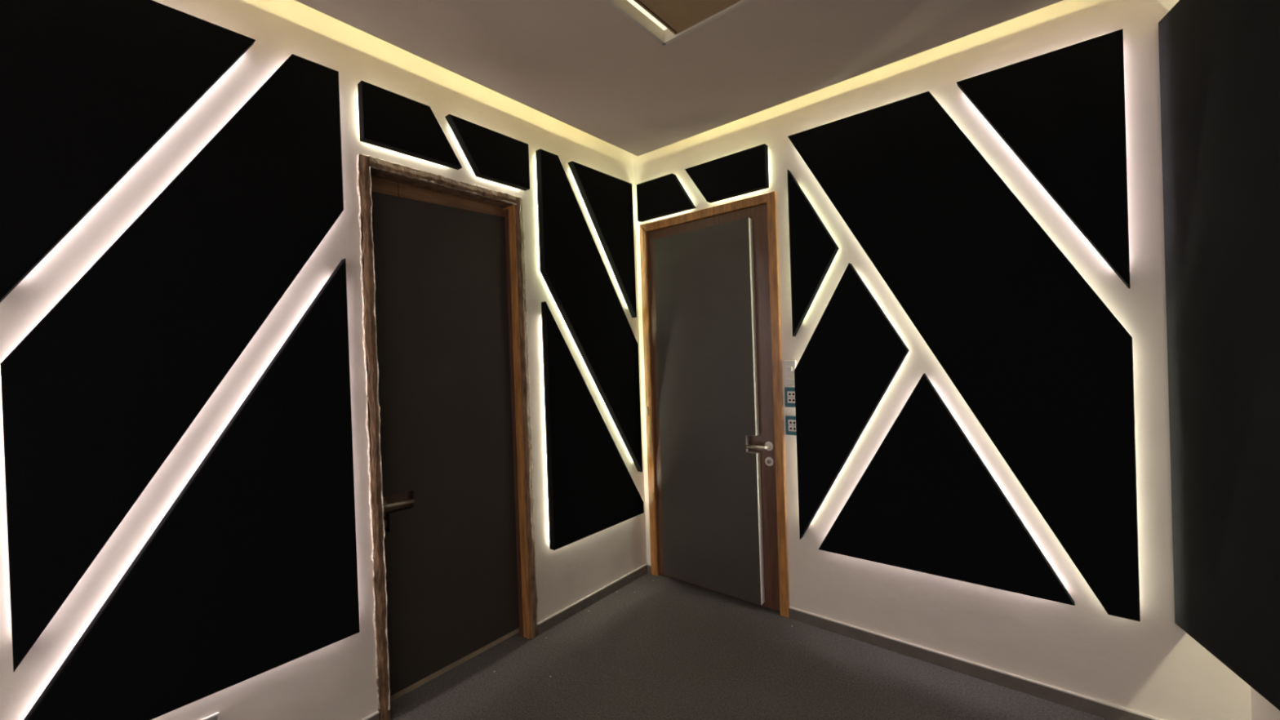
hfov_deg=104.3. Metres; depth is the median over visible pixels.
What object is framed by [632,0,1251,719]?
wall
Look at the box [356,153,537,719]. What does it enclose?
door
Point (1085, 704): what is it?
baseboard
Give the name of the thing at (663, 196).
acoustic panel
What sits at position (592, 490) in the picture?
acoustic panel
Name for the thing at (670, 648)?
floor
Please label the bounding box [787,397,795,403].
outlet
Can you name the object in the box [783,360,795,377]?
wall switch
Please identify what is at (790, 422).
outlet
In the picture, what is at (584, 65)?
ceiling
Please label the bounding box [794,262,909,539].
acoustic panel
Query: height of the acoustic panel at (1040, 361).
2.225 m
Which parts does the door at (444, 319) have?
casing, handle plate, lever, casing, casing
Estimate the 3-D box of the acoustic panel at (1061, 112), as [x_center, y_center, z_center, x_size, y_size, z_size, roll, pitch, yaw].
[1.635,-0.749,2.052,0.530,0.969,0.061,-2,0,39]
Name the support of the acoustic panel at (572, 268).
attached to the wall at (336, 681)
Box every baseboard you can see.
[361,563,647,719]
[646,563,1163,719]
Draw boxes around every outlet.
[786,391,795,397]
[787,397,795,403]
[787,419,795,425]
[788,425,795,431]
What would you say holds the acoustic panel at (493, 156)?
attached to the wall at (336, 681)
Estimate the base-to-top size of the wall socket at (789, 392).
0.111 m
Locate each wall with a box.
[0,0,647,719]
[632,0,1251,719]
[1250,686,1279,719]
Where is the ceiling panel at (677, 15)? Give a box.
[626,0,739,34]
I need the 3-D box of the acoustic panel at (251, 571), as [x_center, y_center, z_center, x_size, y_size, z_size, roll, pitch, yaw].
[-1.428,0.351,1.660,0.061,1.484,0.848,-2,0,39]
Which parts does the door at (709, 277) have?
casing, casing, lever, casing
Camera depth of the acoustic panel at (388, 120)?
2.15 m
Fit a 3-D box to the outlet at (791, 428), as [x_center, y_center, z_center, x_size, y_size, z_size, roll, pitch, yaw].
[0.850,0.382,2.765,0.052,0.031,0.005,-2,0,39]
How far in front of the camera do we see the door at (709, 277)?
3.03 m
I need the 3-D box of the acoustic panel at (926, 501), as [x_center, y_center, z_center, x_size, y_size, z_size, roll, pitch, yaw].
[1.344,0.528,2.334,1.028,0.932,0.061,-2,0,39]
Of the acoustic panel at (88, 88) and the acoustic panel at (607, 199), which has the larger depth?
the acoustic panel at (607, 199)
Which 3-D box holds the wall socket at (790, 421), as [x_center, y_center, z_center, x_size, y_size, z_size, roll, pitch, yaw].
[0.848,0.365,2.769,0.078,0.107,0.012,-2,0,39]
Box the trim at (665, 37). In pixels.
[605,0,749,45]
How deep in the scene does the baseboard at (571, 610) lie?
2.99 m
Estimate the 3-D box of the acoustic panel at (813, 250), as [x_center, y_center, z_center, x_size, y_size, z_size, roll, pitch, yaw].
[0.925,-0.584,2.640,0.247,0.907,0.061,-2,0,39]
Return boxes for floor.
[390,573,1108,719]
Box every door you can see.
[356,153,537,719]
[639,191,789,617]
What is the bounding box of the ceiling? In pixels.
[294,0,1062,155]
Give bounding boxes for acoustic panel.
[0,0,255,302]
[0,53,343,672]
[23,258,359,719]
[357,80,462,169]
[444,114,529,191]
[535,148,642,471]
[541,301,644,550]
[567,160,636,317]
[636,173,696,222]
[684,143,768,203]
[786,168,839,336]
[787,91,1140,622]
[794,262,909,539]
[818,373,1075,605]
[956,28,1129,288]
[1158,0,1279,710]
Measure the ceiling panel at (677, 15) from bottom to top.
0.213 m
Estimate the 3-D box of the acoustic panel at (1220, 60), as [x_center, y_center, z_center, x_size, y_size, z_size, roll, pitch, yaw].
[1.441,-0.107,0.403,0.180,2.219,3.035,-2,0,23]
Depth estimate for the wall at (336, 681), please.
1.93 m
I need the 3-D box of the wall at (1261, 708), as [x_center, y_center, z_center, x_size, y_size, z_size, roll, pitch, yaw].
[1.310,-0.032,-0.399,0.192,2.980,4.547,-2,0,23]
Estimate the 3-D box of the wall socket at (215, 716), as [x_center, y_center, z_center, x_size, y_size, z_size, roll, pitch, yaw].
[-1.461,1.232,1.632,0.008,0.082,0.126,-2,0,39]
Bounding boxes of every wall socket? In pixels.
[200,711,218,719]
[784,386,795,407]
[785,415,795,435]
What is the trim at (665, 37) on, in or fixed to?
attached to the ceiling
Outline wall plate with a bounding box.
[784,378,795,385]
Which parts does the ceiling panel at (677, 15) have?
recess light strip, edge trim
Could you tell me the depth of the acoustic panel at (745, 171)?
2.90 m
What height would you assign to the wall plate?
0.038 m
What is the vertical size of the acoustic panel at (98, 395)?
1.945 m
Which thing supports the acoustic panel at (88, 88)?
attached to the wall at (336, 681)

